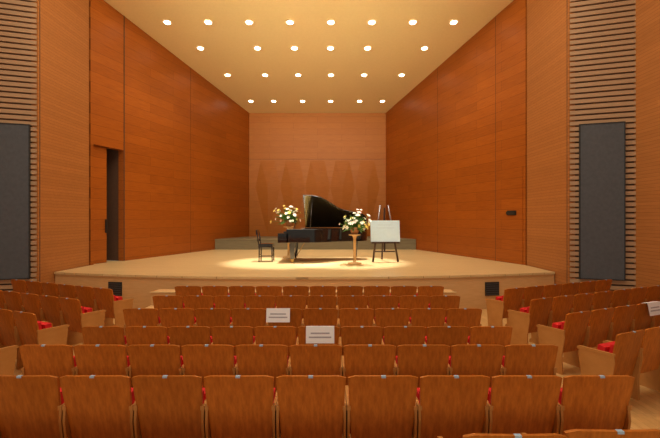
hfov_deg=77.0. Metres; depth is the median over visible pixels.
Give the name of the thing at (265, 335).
seat
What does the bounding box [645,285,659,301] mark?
seat
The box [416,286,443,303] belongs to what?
seat
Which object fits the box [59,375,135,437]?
seat
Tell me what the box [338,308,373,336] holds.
seat
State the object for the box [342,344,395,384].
seat
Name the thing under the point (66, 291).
seat
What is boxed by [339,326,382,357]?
seat
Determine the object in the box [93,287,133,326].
seat
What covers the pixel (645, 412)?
floor
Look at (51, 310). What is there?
seat
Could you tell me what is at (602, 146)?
speaker panel
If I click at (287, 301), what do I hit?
seat
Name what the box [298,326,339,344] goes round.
seat
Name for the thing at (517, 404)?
seat
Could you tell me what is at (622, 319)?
seat
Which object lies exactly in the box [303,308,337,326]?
seat
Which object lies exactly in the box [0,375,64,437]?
seat
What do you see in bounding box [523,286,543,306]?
seat
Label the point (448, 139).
wall
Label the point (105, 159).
door
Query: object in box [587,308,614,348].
seat
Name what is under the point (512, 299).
seat
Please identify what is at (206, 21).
recessed light
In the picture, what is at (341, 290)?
seat
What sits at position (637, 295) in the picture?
seat
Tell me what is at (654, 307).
sign
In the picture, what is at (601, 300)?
seat
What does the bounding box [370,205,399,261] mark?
easel
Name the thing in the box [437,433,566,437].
seat
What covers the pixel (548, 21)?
wall
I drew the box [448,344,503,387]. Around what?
seat
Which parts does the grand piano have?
lid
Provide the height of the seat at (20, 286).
0.852 m
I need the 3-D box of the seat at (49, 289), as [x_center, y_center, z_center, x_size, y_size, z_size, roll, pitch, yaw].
[-5.484,1.684,8.432,0.506,0.852,0.507,0,0,24]
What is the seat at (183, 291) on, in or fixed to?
on the floor
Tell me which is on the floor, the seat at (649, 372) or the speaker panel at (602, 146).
the seat at (649, 372)
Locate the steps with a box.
[146,289,456,307]
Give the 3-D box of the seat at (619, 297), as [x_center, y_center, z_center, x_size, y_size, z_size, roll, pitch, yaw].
[5.170,1.684,7.660,0.506,0.852,0.507,0,0,-24]
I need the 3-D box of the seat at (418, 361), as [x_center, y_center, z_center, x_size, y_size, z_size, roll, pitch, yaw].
[0.885,1.604,4.131,0.506,0.852,0.507,0,0,0]
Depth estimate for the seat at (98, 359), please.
3.93 m
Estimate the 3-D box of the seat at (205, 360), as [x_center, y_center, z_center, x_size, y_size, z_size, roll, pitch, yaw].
[-1.155,1.604,4.131,0.506,0.852,0.507,0,0,0]
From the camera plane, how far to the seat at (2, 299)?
7.40 m
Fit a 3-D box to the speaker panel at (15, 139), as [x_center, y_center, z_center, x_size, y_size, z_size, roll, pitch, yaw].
[-7.316,-0.400,9.395,0.900,3.540,0.055,0,0,-18]
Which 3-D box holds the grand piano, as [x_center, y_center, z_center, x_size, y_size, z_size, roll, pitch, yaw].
[-0.170,0.281,13.011,2.740,2.035,1.582,0,0,0]
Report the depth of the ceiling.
14.36 m
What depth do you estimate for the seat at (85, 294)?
7.82 m
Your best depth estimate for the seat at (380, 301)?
6.86 m
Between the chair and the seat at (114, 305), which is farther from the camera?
the chair
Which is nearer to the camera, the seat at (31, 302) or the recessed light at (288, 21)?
the seat at (31, 302)
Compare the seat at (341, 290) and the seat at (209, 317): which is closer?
the seat at (209, 317)
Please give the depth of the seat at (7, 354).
4.90 m
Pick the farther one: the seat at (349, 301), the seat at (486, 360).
the seat at (349, 301)
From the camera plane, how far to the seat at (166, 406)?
2.97 m
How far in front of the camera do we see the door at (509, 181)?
12.25 m
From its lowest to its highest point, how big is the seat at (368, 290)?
0.852 m
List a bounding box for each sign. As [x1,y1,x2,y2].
[266,308,289,321]
[306,326,333,342]
[645,301,659,315]
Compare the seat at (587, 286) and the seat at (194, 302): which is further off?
the seat at (587, 286)
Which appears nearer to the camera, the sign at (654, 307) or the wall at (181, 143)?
the sign at (654, 307)
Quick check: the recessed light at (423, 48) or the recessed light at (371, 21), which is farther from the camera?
the recessed light at (423, 48)
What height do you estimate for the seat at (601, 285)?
0.852 m
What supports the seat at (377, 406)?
on the floor
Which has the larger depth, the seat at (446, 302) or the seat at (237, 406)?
the seat at (446, 302)
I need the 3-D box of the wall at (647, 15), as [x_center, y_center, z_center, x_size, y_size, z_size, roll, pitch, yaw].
[6.880,-2.640,2.300,0.200,9.500,14.600,0,0,0]
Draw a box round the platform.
[215,236,415,248]
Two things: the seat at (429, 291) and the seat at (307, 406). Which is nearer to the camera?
the seat at (307, 406)
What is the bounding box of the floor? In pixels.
[14,309,659,437]
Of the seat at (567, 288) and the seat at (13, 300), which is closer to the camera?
the seat at (13, 300)
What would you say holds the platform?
on the stage
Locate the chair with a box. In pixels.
[256,230,274,261]
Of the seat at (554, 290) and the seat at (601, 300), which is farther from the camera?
the seat at (554, 290)
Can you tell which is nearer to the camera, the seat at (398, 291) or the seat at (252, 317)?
the seat at (252, 317)
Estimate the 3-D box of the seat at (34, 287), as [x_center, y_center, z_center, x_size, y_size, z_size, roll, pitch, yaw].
[-5.950,1.684,8.640,0.506,0.852,0.507,0,0,24]
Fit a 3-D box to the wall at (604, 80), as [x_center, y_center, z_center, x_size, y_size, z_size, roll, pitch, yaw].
[6.190,-2.640,9.476,1.393,9.500,0.160,0,0,18]
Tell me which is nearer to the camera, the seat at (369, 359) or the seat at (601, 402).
the seat at (601, 402)
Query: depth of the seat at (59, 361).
3.93 m
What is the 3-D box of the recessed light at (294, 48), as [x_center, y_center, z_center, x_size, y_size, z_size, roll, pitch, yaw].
[-1.260,-6.053,14.709,0.298,0.059,0.298,0,0,7]
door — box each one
[94,146,119,264]
[497,167,522,263]
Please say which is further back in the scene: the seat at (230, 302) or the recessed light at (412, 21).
the recessed light at (412, 21)
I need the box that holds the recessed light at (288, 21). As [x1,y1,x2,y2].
[285,19,294,24]
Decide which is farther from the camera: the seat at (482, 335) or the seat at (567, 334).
the seat at (567, 334)
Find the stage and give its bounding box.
[54,249,554,308]
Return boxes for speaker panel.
[0,123,30,279]
[579,121,625,280]
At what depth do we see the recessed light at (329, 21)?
13.18 m
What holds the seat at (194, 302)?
on the floor
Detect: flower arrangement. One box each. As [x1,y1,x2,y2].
[270,206,302,257]
[339,209,370,264]
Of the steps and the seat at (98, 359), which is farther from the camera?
the steps
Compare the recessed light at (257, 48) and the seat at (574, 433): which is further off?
the recessed light at (257, 48)
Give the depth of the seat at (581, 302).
7.04 m
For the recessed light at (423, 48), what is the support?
in the ceiling
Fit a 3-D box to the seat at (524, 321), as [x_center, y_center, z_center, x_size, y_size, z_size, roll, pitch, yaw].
[3.307,1.684,6.830,0.506,0.852,0.507,0,0,-24]
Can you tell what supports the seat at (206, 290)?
on the floor
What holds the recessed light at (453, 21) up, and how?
in the ceiling
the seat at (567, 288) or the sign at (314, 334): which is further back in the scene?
the seat at (567, 288)
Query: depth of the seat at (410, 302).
6.86 m
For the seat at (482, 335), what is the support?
on the floor
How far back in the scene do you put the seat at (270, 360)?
3.93 m
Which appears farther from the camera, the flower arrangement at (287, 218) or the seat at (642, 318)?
the flower arrangement at (287, 218)
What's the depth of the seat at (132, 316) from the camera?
5.88 m
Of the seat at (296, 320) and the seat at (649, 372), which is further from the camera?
the seat at (296, 320)
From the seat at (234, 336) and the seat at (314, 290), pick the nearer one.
the seat at (234, 336)
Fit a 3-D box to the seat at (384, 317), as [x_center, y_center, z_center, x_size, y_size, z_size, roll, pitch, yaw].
[0.885,1.684,6.091,0.506,0.852,0.507,0,0,0]
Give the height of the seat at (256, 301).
0.852 m
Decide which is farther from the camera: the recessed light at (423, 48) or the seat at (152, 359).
the recessed light at (423, 48)
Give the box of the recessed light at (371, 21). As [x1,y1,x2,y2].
[367,19,376,24]
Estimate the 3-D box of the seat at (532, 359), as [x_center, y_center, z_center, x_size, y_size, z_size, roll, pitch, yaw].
[1.905,1.604,4.131,0.506,0.852,0.507,0,0,0]
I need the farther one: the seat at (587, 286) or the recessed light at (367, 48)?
the recessed light at (367, 48)
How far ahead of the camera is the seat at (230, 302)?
6.86 m
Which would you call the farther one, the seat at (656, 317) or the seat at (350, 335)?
the seat at (656, 317)
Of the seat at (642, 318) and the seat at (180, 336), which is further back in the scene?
the seat at (642, 318)
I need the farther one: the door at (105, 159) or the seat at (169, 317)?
the door at (105, 159)
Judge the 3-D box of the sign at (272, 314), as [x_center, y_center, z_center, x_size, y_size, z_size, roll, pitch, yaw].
[-0.725,1.345,5.843,0.330,0.188,0.126,0,0,0]
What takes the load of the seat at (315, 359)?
on the floor
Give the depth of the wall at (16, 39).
9.52 m
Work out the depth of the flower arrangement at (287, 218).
13.96 m
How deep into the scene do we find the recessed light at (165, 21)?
13.18 m
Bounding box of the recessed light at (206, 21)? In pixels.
[203,19,212,24]
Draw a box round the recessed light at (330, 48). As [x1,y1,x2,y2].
[326,46,334,50]
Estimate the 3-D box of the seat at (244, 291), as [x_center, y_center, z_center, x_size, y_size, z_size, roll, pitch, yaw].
[-1.665,1.684,8.052,0.506,0.852,0.507,0,0,0]
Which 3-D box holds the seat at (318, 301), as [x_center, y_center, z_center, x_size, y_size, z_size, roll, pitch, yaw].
[-0.135,1.684,7.072,0.506,0.852,0.507,0,0,0]
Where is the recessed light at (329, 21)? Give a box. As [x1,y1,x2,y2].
[326,19,335,24]
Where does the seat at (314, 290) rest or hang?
on the floor
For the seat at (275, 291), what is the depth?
7.83 m
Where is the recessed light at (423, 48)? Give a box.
[420,46,428,50]
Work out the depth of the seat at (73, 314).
6.71 m
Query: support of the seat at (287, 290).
on the floor
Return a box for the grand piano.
[278,195,366,262]
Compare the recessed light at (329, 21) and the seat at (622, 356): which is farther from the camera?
the recessed light at (329, 21)
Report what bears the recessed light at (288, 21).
in the ceiling
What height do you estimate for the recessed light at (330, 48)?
0.059 m
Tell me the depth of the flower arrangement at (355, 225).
11.88 m
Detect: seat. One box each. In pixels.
[0,290,5,308]
[0,308,42,368]
[0,345,17,374]
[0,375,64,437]
[3,291,22,311]
[11,279,27,292]
[12,311,69,369]
[19,344,76,387]
[20,293,41,320]
[25,281,43,294]
[39,295,61,326]
[41,282,59,297]
[57,284,76,298]
[59,297,105,345]
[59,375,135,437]
[73,344,129,375]
[75,286,95,310]
[81,326,126,345]
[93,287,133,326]
[123,308,160,335]
[125,326,169,355]
[127,344,183,387]
[131,375,206,437]
[152,295,184,316]
[159,308,196,335]
[168,326,212,355]
[175,286,202,302]
[181,344,236,387]
[183,295,214,316]
[195,308,231,335]
[202,286,228,303]
[204,375,277,437]
[211,326,255,355]
[214,295,245,316]
[229,286,255,303]
[231,308,267,335]
[235,344,290,390]
[245,295,276,308]
[254,326,298,360]
[256,286,281,305]
[267,308,303,339]
[276,295,307,317]
[276,375,345,437]
[283,286,309,304]
[289,344,341,375]
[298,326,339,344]
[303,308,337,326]
[307,295,336,308]
[310,286,335,295]
[336,286,362,304]
[337,295,367,317]
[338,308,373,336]
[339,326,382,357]
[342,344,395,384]
[345,375,417,437]
[362,286,389,304]
[367,295,398,320]
[373,308,409,338]
[382,326,425,360]
[390,286,416,303]
[394,344,449,387]
[398,295,428,316]
[409,308,445,335]
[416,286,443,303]
[416,375,489,437]
[424,326,468,355]
[428,295,459,316]
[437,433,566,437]
[445,308,481,335]
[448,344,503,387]
[467,326,512,355]
[485,287,524,325]
[487,375,562,433]
[501,344,557,374]
[507,297,552,344]
[520,429,659,437]
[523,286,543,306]
[536,311,590,374]
[542,284,562,297]
[550,295,573,326]
[558,375,634,434]
[560,282,579,295]
[572,293,594,312]
[577,330,644,399]
[578,281,596,293]
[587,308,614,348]
[592,291,612,310]
[594,279,611,292]
[607,326,659,399]
[610,289,630,307]
[610,305,636,340]
[628,287,647,304]
[633,302,653,330]
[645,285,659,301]
[653,315,659,327]
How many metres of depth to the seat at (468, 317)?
5.88 m
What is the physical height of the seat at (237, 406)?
0.852 m
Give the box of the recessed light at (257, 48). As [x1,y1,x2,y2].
[253,46,261,50]
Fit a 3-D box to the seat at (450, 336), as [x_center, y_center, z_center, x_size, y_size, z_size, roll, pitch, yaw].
[1.395,1.684,5.112,0.506,0.852,0.507,0,0,0]
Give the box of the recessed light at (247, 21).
[244,19,253,24]
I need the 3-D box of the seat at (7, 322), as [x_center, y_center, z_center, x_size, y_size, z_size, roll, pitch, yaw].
[-4.552,1.684,6.058,0.506,0.852,0.507,0,0,24]
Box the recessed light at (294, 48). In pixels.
[290,46,298,50]
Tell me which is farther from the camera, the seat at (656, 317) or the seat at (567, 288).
the seat at (567, 288)
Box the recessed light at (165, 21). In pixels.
[162,19,171,24]
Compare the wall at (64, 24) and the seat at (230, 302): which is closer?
the seat at (230, 302)
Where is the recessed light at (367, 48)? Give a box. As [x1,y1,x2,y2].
[363,46,371,50]
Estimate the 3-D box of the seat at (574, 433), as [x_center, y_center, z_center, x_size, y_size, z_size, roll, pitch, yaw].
[1.395,1.444,2.241,0.506,0.852,0.507,0,0,0]
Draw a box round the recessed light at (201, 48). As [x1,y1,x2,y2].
[196,46,204,50]
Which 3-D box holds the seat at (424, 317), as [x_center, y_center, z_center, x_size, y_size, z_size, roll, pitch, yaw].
[1.395,1.684,6.091,0.506,0.852,0.507,0,0,0]
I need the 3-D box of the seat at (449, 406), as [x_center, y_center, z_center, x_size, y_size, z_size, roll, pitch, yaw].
[0.885,1.524,3.151,0.506,0.852,0.507,0,0,0]
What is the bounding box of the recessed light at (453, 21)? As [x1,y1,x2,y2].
[449,19,458,24]
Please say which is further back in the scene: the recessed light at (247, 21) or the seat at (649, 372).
the recessed light at (247, 21)
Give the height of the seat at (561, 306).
0.852 m
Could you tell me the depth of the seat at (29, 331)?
5.71 m
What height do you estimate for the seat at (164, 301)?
0.852 m
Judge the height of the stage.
0.810 m
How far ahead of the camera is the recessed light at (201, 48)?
14.70 m
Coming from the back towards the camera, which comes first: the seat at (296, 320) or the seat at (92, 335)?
the seat at (296, 320)
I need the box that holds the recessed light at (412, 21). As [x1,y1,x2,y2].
[408,19,417,24]
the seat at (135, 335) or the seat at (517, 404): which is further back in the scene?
the seat at (135, 335)
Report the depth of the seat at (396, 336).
4.90 m
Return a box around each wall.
[0,0,39,290]
[31,0,88,282]
[89,0,248,264]
[249,113,385,235]
[386,0,526,264]
[527,0,574,283]
[570,0,635,290]
[634,0,659,287]
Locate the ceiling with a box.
[104,0,512,112]
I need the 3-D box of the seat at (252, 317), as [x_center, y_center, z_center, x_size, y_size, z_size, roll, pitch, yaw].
[-1.155,1.684,6.091,0.506,0.852,0.507,0,0,0]
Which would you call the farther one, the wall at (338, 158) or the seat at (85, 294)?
the wall at (338, 158)

